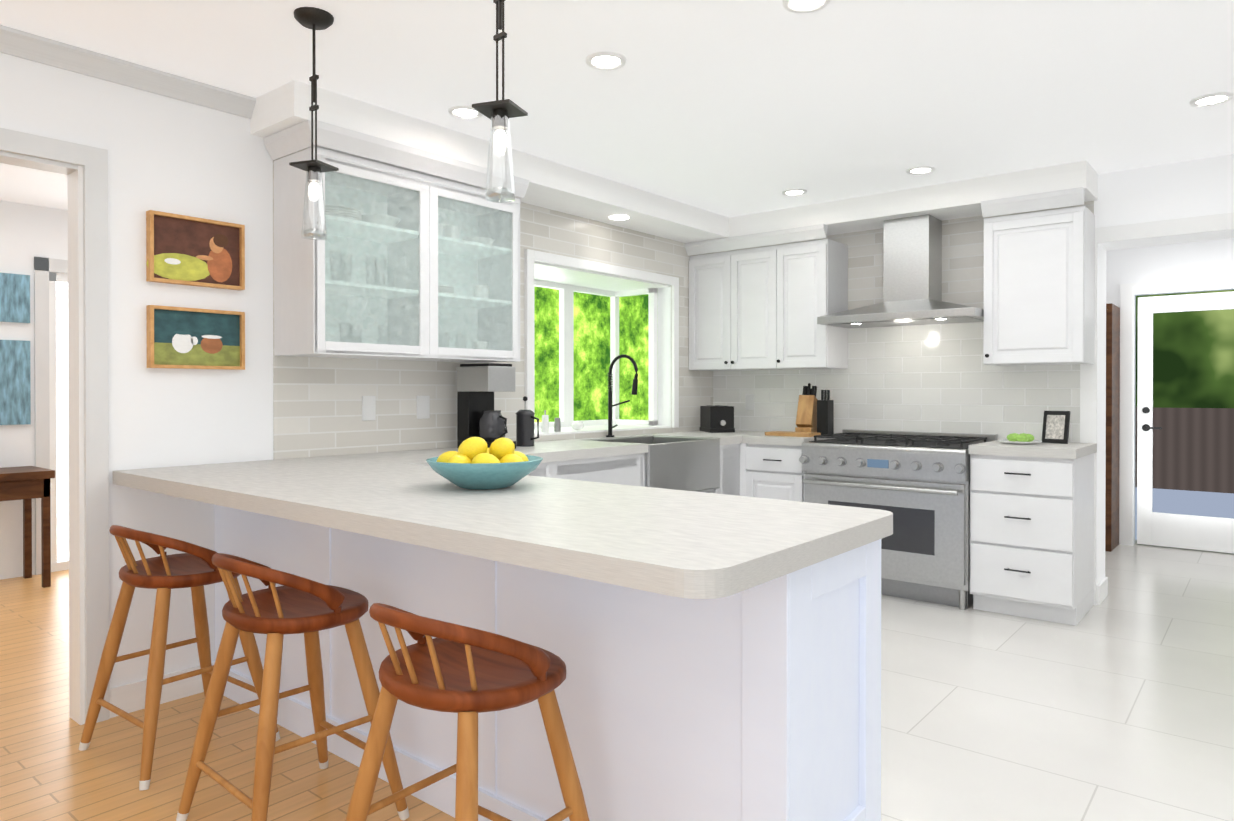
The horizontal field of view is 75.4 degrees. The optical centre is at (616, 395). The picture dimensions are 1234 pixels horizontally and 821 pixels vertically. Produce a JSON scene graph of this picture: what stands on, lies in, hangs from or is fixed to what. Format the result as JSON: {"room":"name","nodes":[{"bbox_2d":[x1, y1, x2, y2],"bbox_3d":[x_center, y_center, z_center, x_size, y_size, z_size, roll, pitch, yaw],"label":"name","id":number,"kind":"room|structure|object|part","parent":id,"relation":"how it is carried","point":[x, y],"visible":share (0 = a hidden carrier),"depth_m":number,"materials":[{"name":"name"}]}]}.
{"room":"kitchen","nodes":[
{"label":"kitchen","id":0,"kind":"room"},
{"bbox_2d":[0,200,68,579],"bbox_3d":[-4.814,-0.029,4.436,0.120,2.500,5.320,0,0,39],"label":"wall","id":1,"kind":"structure","parent":0,"point":[28,233],"depth_m":5.33,"materials":[{"name":"paint"}]},
{"bbox_2d":[0,273,29,322],"bbox_3d":[-4.022,-0.643,5.276,0.029,0.320,0.230,0,0,39],"label":"picture frame","id":2,"kind":"object","parent":1,"relation":"attached to","point":[14,288],"depth_m":5.29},
{"bbox_2d":[0,340,30,424],"bbox_3d":[-4.022,-0.083,5.279,0.029,0.560,0.230,0,0,39],"label":"picture frame","id":3,"kind":"object","parent":1,"relation":"attached to","point":[15,400],"depth_m":5.29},
{"bbox_2d":[34,257,67,574],"bbox_3d":[-3.626,0.139,5.816,0.080,2.150,1.040,0,0,39],"label":"door frame","id":4,"kind":"structure","parent":1,"relation":"in","point":[46,277],"depth_m":5.44,"materials":[{"name":"white wood"}]},
{"bbox_2d":[0,570,454,820],"bbox_3d":[-2.661,1.256,2.591,5.860,0.050,5.200,0,0,39],"label":"floor","id":5,"kind":"structure","parent":0,"point":[50,770],"depth_m":2.70,"materials":[{"name":"brown wood"}]},
{"bbox_2d":[0,466,54,587],"bbox_3d":[-3.909,0.848,5.036,0.480,0.740,0.490,0,0,39],"label":"side table","id":6,"kind":"object","parent":5,"relation":"on","point":[27,484],"visible":1,"depth_m":5.05,"materials":[{"name":"brown wood"}]},
{"bbox_2d":[79,525,279,789],"bbox_3d":[-1.534,0.834,2.807,0.518,0.798,0.489,0,0,39],"label":"stool","id":7,"kind":"object","parent":5,"relation":"on","point":[194,568],"visible":0.83,"depth_m":2.71,"materials":[{"name":"brown wood"}]},
{"bbox_2d":[176,553,408,820],"bbox_3d":[-0.940,0.836,2.318,0.514,0.798,0.485,0,0,39],"label":"stool","id":8,"kind":"object","parent":5,"relation":"on","point":[308,608],"visible":1,"depth_m":2.27,"materials":[{"name":"brown wood"}]},
{"bbox_2d":[345,603,588,820],"bbox_3d":[-0.335,0.839,1.794,0.509,0.798,0.480,0,0,39],"label":"stool","id":9,"kind":"object","parent":5,"relation":"on","point":[467,674],"visible":1,"depth_m":1.71,"materials":[{"name":"brown wood"}]},
{"bbox_2d":[0,53,670,687],"bbox_3d":[-1.624,-0.024,3.512,0.120,2.500,7.950,0,0,39],"label":"wall","id":10,"kind":"structure","parent":0,"point":[176,157],"depth_m":3.20,"materials":[{"name":"paint"}]},
{"bbox_2d":[0,128,109,724],"bbox_3d":[-2.410,0.154,2.559,0.164,2.155,1.330,0,0,39],"label":"door frame","id":11,"kind":"structure","parent":10,"relation":"attached to","point":[84,168],"depth_m":2.98,"materials":[{"name":"white wood"}]},
{"bbox_2d":[0,25,255,118],"bbox_3d":[-2.826,-1.226,1.911,0.052,0.078,3.960,0,0,39],"label":"crown molding","id":12,"kind":"structure","parent":10,"relation":"attached to","point":[38,49],"depth_m":3.04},
{"bbox_2d":[110,662,211,717],"bbox_3d":[-1.809,1.173,3.188,0.014,0.110,0.395,0,0,39],"label":"baseboard","id":13,"kind":"structure","parent":10,"relation":"attached to","point":[129,698],"depth_m":3.13,"materials":[{"name":"white wood"}]},
{"bbox_2d":[146,305,244,369],"bbox_3d":[-1.718,-0.230,3.270,0.040,0.245,0.370,0,0,39],"label":"picture frame","id":14,"kind":"object","parent":10,"relation":"attached to","point":[185,338],"visible":0.98,"depth_m":3.26,"materials":[{"name":"brown wood"}]},
{"bbox_2d":[146,210,244,290],"bbox_3d":[-1.720,-0.585,3.265,0.040,0.275,0.378,0,0,39],"label":"picture frame","id":15,"kind":"object","parent":10,"relation":"attached to","point":[190,251],"visible":1,"depth_m":3.26,"materials":[{"name":"brown wood"}]},
{"bbox_2d":[263,120,528,362],"bbox_3d":[-1.004,-0.651,3.841,0.397,0.950,1.227,0,0,39],"label":"upper cabinet","id":16,"kind":"object","parent":10,"relation":"attached to","point":[400,264],"visible":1,"depth_m":3.75,"materials":[{"name":"white wood"}]},
{"bbox_2d":[273,148,712,459],"bbox_3d":[-0.380,-0.408,4.921,0.006,1.454,3.590,0,0,39],"label":"tile backsplash","id":17,"kind":"structure","parent":10,"relation":"attached to","point":[317,401],"depth_m":4.18,"materials":[{"name":"white tile"}]},
{"bbox_2d":[362,396,375,420],"bbox_3d":[-1.213,0.064,3.902,0.006,0.120,0.075,0,0,39],"label":"electrical outlet","id":18,"kind":"object","parent":17,"relation":"attached to","point":[368,407],"visible":1,"depth_m":3.90,"materials":[{"name":"white plastic"}]},
{"bbox_2d":[417,396,429,418],"bbox_3d":[-1.008,0.063,4.151,0.006,0.120,0.080,0,0,39],"label":"electrical outlet","id":19,"kind":"object","parent":17,"relation":"attached to","point":[423,407],"visible":1,"depth_m":4.15,"materials":[{"name":"white plastic"}]},
{"bbox_2d":[524,249,678,435],"bbox_3d":[-0.255,-0.297,5.479,0.570,1.135,1.550,0,0,39],"label":"window","id":20,"kind":"structure","parent":10,"relation":"in","point":[566,281],"depth_m":5.72,"materials":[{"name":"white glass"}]},
{"bbox_2d":[0,0,1233,216],"bbox_3d":[0.064,-1.324,3.572,8.800,0.100,10.200,0,0,39],"label":"ceiling","id":21,"kind":"structure","parent":0,"point":[730,108],"depth_m":3.18,"materials":[{"name":"paint"}]},
{"bbox_2d":[289,7,338,239],"bbox_3d":[-1.015,-0.898,2.674,0.141,0.743,0.141,0,0,39],"label":"pendant light","id":22,"kind":"object","parent":21,"relation":"hanging from","point":[313,18],"visible":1,"depth_m":2.66,"materials":[{"name":"clear glass"}]},
{"bbox_2d":[448,105,482,118],"bbox_3d":[-0.681,-1.269,3.587,0.154,0.010,0.154,0,0,-5],"label":"recessed light","id":23,"kind":"object","parent":21,"relation":"in","point":[461,111],"depth_m":3.59,"materials":[{"name":"white"}]},
{"bbox_2d":[250,80,728,242],"bbox_3d":[-0.274,-1.208,4.760,0.370,0.145,3.684,0,0,39],"label":"soffit beam","id":24,"kind":"structure","parent":21,"relation":"attached to","point":[563,188],"depth_m":4.20,"materials":[{"name":"paint"}]},
{"bbox_2d":[472,0,527,202],"bbox_3d":[-0.312,-0.895,2.135,0.141,0.743,0.141,0,0,39],"label":"pendant light","id":25,"kind":"object","parent":21,"relation":"hanging from","point":[499,113],"visible":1,"depth_m":2.12,"materials":[{"name":"clear glass"}]},
{"bbox_2d":[586,51,626,70],"bbox_3d":[-0.042,-1.266,3.029,0.154,0.010,0.154,0,0,30],"label":"recessed light","id":26,"kind":"object","parent":21,"relation":"in","point":[606,60],"depth_m":3.02,"materials":[{"name":"white"}]},
{"bbox_2d":[610,216,627,219],"bbox_3d":[0.016,-1.130,5.103,0.118,0.004,0.118,0,0,28],"label":"recessed light","id":27,"kind":"object","parent":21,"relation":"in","point":[614,217],"depth_m":5.10,"materials":[{"name":"white"}]},
{"bbox_2d":[782,189,806,195],"bbox_3d":[1.119,-1.277,5.032,0.154,0.010,0.154,0,0,30],"label":"recessed light","id":28,"kind":"object","parent":21,"relation":"in","point":[790,192],"depth_m":5.03,"materials":[{"name":"white plastic"}]},
{"bbox_2d":[782,0,830,12],"bbox_3d":[0.608,-1.264,2.559,0.154,0.010,0.154,0,0,30],"label":"recessed light","id":29,"kind":"object","parent":21,"relation":"in","point":[795,6],"depth_m":2.59,"materials":[{"name":"white plastic"}]},
{"bbox_2d":[729,160,1097,236],"bbox_3d":[1.798,-1.208,5.204,2.262,0.150,0.364,0,0,39],"label":"soffit beam","id":30,"kind":"structure","parent":21,"relation":"attached to","point":[954,200],"depth_m":4.95,"materials":[{"name":"paint"}]},
{"bbox_2d":[906,166,934,174],"bbox_3d":[1.723,-1.274,4.529,0.154,0.010,0.154,0,0,-5],"label":"recessed light","id":31,"kind":"object","parent":21,"relation":"in","point":[918,170],"depth_m":4.53,"materials":[{"name":"white"}]},
{"bbox_2d":[1189,92,1233,106],"bbox_3d":[2.555,-1.269,3.431,0.154,0.010,0.154,0,0,12],"label":"recessed light","id":32,"kind":"object","parent":21,"relation":"in","point":[1212,99],"depth_m":3.43,"materials":[{"name":"white"}]},
{"bbox_2d":[881,540,1233,820],"bbox_3d":[1.298,1.256,2.568,5.600,0.050,10.200,0,0,39],"label":"floor","id":33,"kind":"structure","parent":0,"point":[1117,704],"depth_m":3.17,"materials":[{"name":"tile"}]},
{"bbox_2d":[212,505,880,820],"bbox_3d":[-0.507,0.785,2.684,2.644,0.890,0.514,0,0,39],"label":"base cabinet","id":34,"kind":"object","parent":33,"relation":"on","point":[761,702],"visible":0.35,"depth_m":1.97,"materials":[{"name":"paint"}]},
{"bbox_2d":[113,456,892,598],"bbox_3d":[-0.603,0.316,2.529,2.691,0.050,0.890,0,0,39],"label":"countertop","id":35,"kind":"structure","parent":34,"relation":"on","point":[686,544],"depth_m":1.94,"materials":[{"name":"stone"}]},
{"bbox_2d":[426,437,542,489],"bbox_3d":[-0.417,0.210,2.525,0.366,0.161,0.366,0,0,39],"label":"bowl","id":36,"kind":"object","parent":35,"relation":"on","point":[476,463],"visible":1,"depth_m":2.43,"materials":[{"name":"teal ceramic"}]},
{"bbox_2d":[528,436,739,495],"bbox_3d":[-0.051,0.751,4.813,0.641,0.936,3.328,0,0,39],"label":"base cabinet","id":37,"kind":"object","parent":33,"relation":"on","point":[628,469],"depth_m":4.79,"materials":[{"name":"white wood"}]},
{"bbox_2d":[331,430,746,465],"bbox_3d":[-0.044,0.304,4.805,0.660,0.050,3.328,0,0,39],"label":"countertop","id":38,"kind":"structure","parent":37,"relation":"on","point":[562,450],"depth_m":4.25,"materials":[{"name":"stone"}]},
{"bbox_2d":[457,363,515,448],"bbox_3d":[-0.675,0.059,4.188,0.285,0.445,0.190,0,0,39],"label":"coffee maker","id":39,"kind":"object","parent":38,"relation":"on","point":[478,386],"visible":0.96,"depth_m":4.15,"materials":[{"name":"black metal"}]},
{"bbox_2d":[515,396,538,446],"bbox_3d":[-0.486,0.143,4.382,0.160,0.274,0.108,0,0,39],"label":"press","id":40,"kind":"object","parent":38,"relation":"on","point":[525,418],"visible":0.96,"depth_m":4.36,"materials":[{"name":"black glass"}]},
{"bbox_2d":[606,354,637,436],"bbox_3d":[0.048,0.006,5.201,0.257,0.541,0.100,0,0,39],"label":"faucet","id":41,"kind":"object","parent":38,"relation":"on","point":[634,388],"visible":1,"depth_m":5.23,"materials":[{"name":"black metal"}]},
{"bbox_3d":[0.216,0.445,5.062,0.547,0.326,0.760,0,0,39],"label":"sink apron","id":42,"kind":"part","parent":37,"relation":"part of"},
{"bbox_2d":[715,430,834,445],"bbox_3d":[1.024,0.300,5.670,0.968,0.050,0.636,0,0,39],"label":"countertop","id":43,"kind":"structure","parent":37,"relation":"on","point":[753,437],"depth_m":5.29,"materials":[{"name":"stone"}]},
{"bbox_2d":[700,405,734,432],"bbox_3d":[0.746,0.175,5.940,0.190,0.194,0.285,0,0,-11],"label":"toaster","id":44,"kind":"object","parent":43,"relation":"on","point":[717,419],"visible":0.98,"depth_m":5.83,"materials":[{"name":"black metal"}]},
{"bbox_2d":[765,431,820,436],"bbox_3d":[1.190,0.264,5.412,0.330,0.022,0.200,0,0,39],"label":"cutting board","id":45,"kind":"object","parent":43,"relation":"on","point":[792,434],"visible":0.92,"depth_m":5.35,"materials":[{"name":"brown wood"}]},
{"bbox_2d":[795,383,816,431],"bbox_3d":[1.342,0.095,5.615,0.110,0.358,0.230,0,0,29],"label":"knife block","id":46,"kind":"object","parent":43,"relation":"on","point":[806,419],"visible":0.79,"depth_m":5.56,"materials":[{"name":"brown wood"}]},
{"bbox_2d":[817,390,833,434],"bbox_3d":[1.439,0.119,5.517,0.080,0.310,0.100,0,0,39],"label":"knife block","id":47,"kind":"object","parent":43,"relation":"on","point":[825,414],"visible":0.92,"depth_m":5.49,"materials":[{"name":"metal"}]},
{"bbox_2d":[740,443,805,501],"bbox_3d":[1.216,0.770,5.517,0.474,0.890,0.631,0,0,39],"label":"base cabinet","id":48,"kind":"object","parent":33,"relation":"on","point":[767,471],"depth_m":5.27,"materials":[{"name":"white wood"}]},
{"bbox_2d":[799,429,997,609],"bbox_3d":[1.755,0.731,5.007,1.004,0.975,0.724,0,0,39],"label":"range","id":49,"kind":"object","parent":33,"relation":"on","point":[917,484],"visible":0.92,"depth_m":4.69,"materials":[{"name":"silver metal"}]},
{"bbox_2d":[970,453,1093,625],"bbox_3d":[2.375,0.775,4.562,0.516,0.890,0.631,0,0,39],"label":"base cabinet","id":50,"kind":"object","parent":33,"relation":"on","point":[1032,537],"depth_m":4.32,"materials":[{"name":"white wood"}]},
{"bbox_2d":[969,440,1096,458],"bbox_3d":[2.378,0.306,4.554,0.529,0.050,0.636,0,0,39],"label":"countertop","id":51,"kind":"structure","parent":50,"relation":"on","point":[1071,450],"depth_m":4.36,"materials":[{"name":"stone"}]},
{"bbox_2d":[998,433,1041,443],"bbox_3d":[2.311,0.250,4.579,0.230,0.059,0.230,0,0,39],"label":"plate","id":52,"kind":"object","parent":51,"relation":"on","point":[1015,438],"visible":1,"depth_m":4.53,"materials":[{"name":"white ceramic"}]},
{"bbox_2d":[1041,411,1069,443],"bbox_3d":[2.565,0.187,4.653,0.080,0.190,0.140,0,0,-39],"label":"photo frame","id":53,"kind":"object","parent":51,"relation":"on","point":[1055,426],"visible":0.95,"depth_m":4.63,"materials":[{"name":"wood"}]},
{"bbox_2d":[1105,303,1119,551],"bbox_3d":[3.743,0.250,6.483,0.527,1.920,0.400,0,0,39],"label":"tall cabinet","id":54,"kind":"object","parent":33,"relation":"on","point":[1112,422],"visible":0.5,"depth_m":6.19,"materials":[{"name":"brown wood"}]},
{"bbox_2d":[1094,154,1233,584],"bbox_3d":[2.969,-0.030,4.683,5.720,2.500,0.300,0,0,39],"label":"wall","id":55,"kind":"structure","parent":0,"point":[1198,187],"depth_m":4.50,"materials":[{"name":"white paint"}]},
{"bbox_2d":[688,243,784,370],"bbox_3d":[0.954,-0.618,5.908,0.792,0.862,0.350,0,0,39],"label":"upper cabinet","id":56,"kind":"object","parent":55,"relation":"attached to","point":[759,308],"depth_m":5.76,"materials":[{"name":"white wood"}]},
{"bbox_2d":[785,235,847,369],"bbox_3d":[1.343,-0.616,5.587,0.424,0.862,0.350,0,0,39],"label":"upper cabinet","id":57,"kind":"object","parent":55,"relation":"attached to","point":[816,271],"depth_m":5.42,"materials":[{"name":"white wood"}]},
{"bbox_2d":[817,214,983,328],"bbox_3d":[1.837,-0.793,5.082,0.972,0.675,0.500,0,0,39],"label":"range hood","id":58,"kind":"object","parent":55,"relation":"attached to","point":[912,270],"visible":0.92,"depth_m":5.05,"materials":[{"name":"silver metal"}]},
{"bbox_2d":[713,201,1093,442],"bbox_3d":[1.776,-0.411,5.466,2.582,1.454,0.006,0,0,39],"label":"tile backsplash","id":59,"kind":"structure","parent":55,"relation":"attached to","point":[923,378],"depth_m":5.27,"materials":[{"name":"white tile"}]},
{"bbox_2d":[982,203,1094,365],"bbox_3d":[2.464,-0.611,4.664,0.520,0.862,0.350,0,0,39],"label":"upper cabinet","id":60,"kind":"object","parent":55,"relation":"attached to","point":[1039,266],"depth_m":4.52,"materials":[{"name":"white wood"}]},
{"bbox_2d":[1097,577,1107,604],"bbox_3d":[2.891,1.164,4.754,0.014,0.110,0.300,0,0,39],"label":"baseboard","id":61,"kind":"structure","parent":55,"relation":"attached to","point":[1102,588],"depth_m":4.71,"materials":[{"name":"white wood"}]},
{"bbox_2d":[1080,212,1233,604],"bbox_3d":[3.434,0.128,4.095,1.853,2.190,0.018,0,0,39],"label":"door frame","id":62,"kind":"structure","parent":55,"relation":"attached to","point":[1135,231],"depth_m":4.61,"materials":[{"name":"white wood"}]},
{"bbox_2d":[1106,238,1233,544],"bbox_3d":[4.697,-0.037,6.058,2.840,2.500,0.120,0,0,39],"label":"wall","id":63,"kind":"structure","parent":0,"point":[1199,259],"depth_m":6.36,"materials":[{"name":"paint"}]},
{"bbox_2d":[1120,276,1233,545],"bbox_3d":[4.514,0.157,6.119,1.120,2.110,0.020,0,0,39],"label":"door frame","id":64,"kind":"structure","parent":63,"relation":"attached to","point":[1128,291],"depth_m":6.43,"materials":[{"name":"white wood"}]},
{"bbox_2d":[1137,291,1233,553],"bbox_3d":[4.535,0.208,6.146,0.894,1.985,0.103,0,0,39],"label":"glazed door","id":65,"kind":"structure","parent":63,"relation":"in","point":[1206,533],"depth_m":6.36,"materials":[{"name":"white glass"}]},
{"label":"outside","id":66,"kind":"structure","parent":0,"visible":0},
{"bbox_2d":[534,286,647,421],"bbox_3d":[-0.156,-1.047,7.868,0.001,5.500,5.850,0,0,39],"label":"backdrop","id":67,"kind":"structure","parent":66,"point":[591,341],"depth_m":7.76,"materials":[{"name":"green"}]},
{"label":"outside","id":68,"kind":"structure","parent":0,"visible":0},
{"bbox_2d":[56,282,68,558],"bbox_3d":[-3.970,0.013,5.995,0.001,2.400,2.000,0,0,39],"label":"window","id":69,"kind":"structure","parent":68,"point":[62,422],"depth_m":5.87,"materials":[{"name":"white"}]}
]}

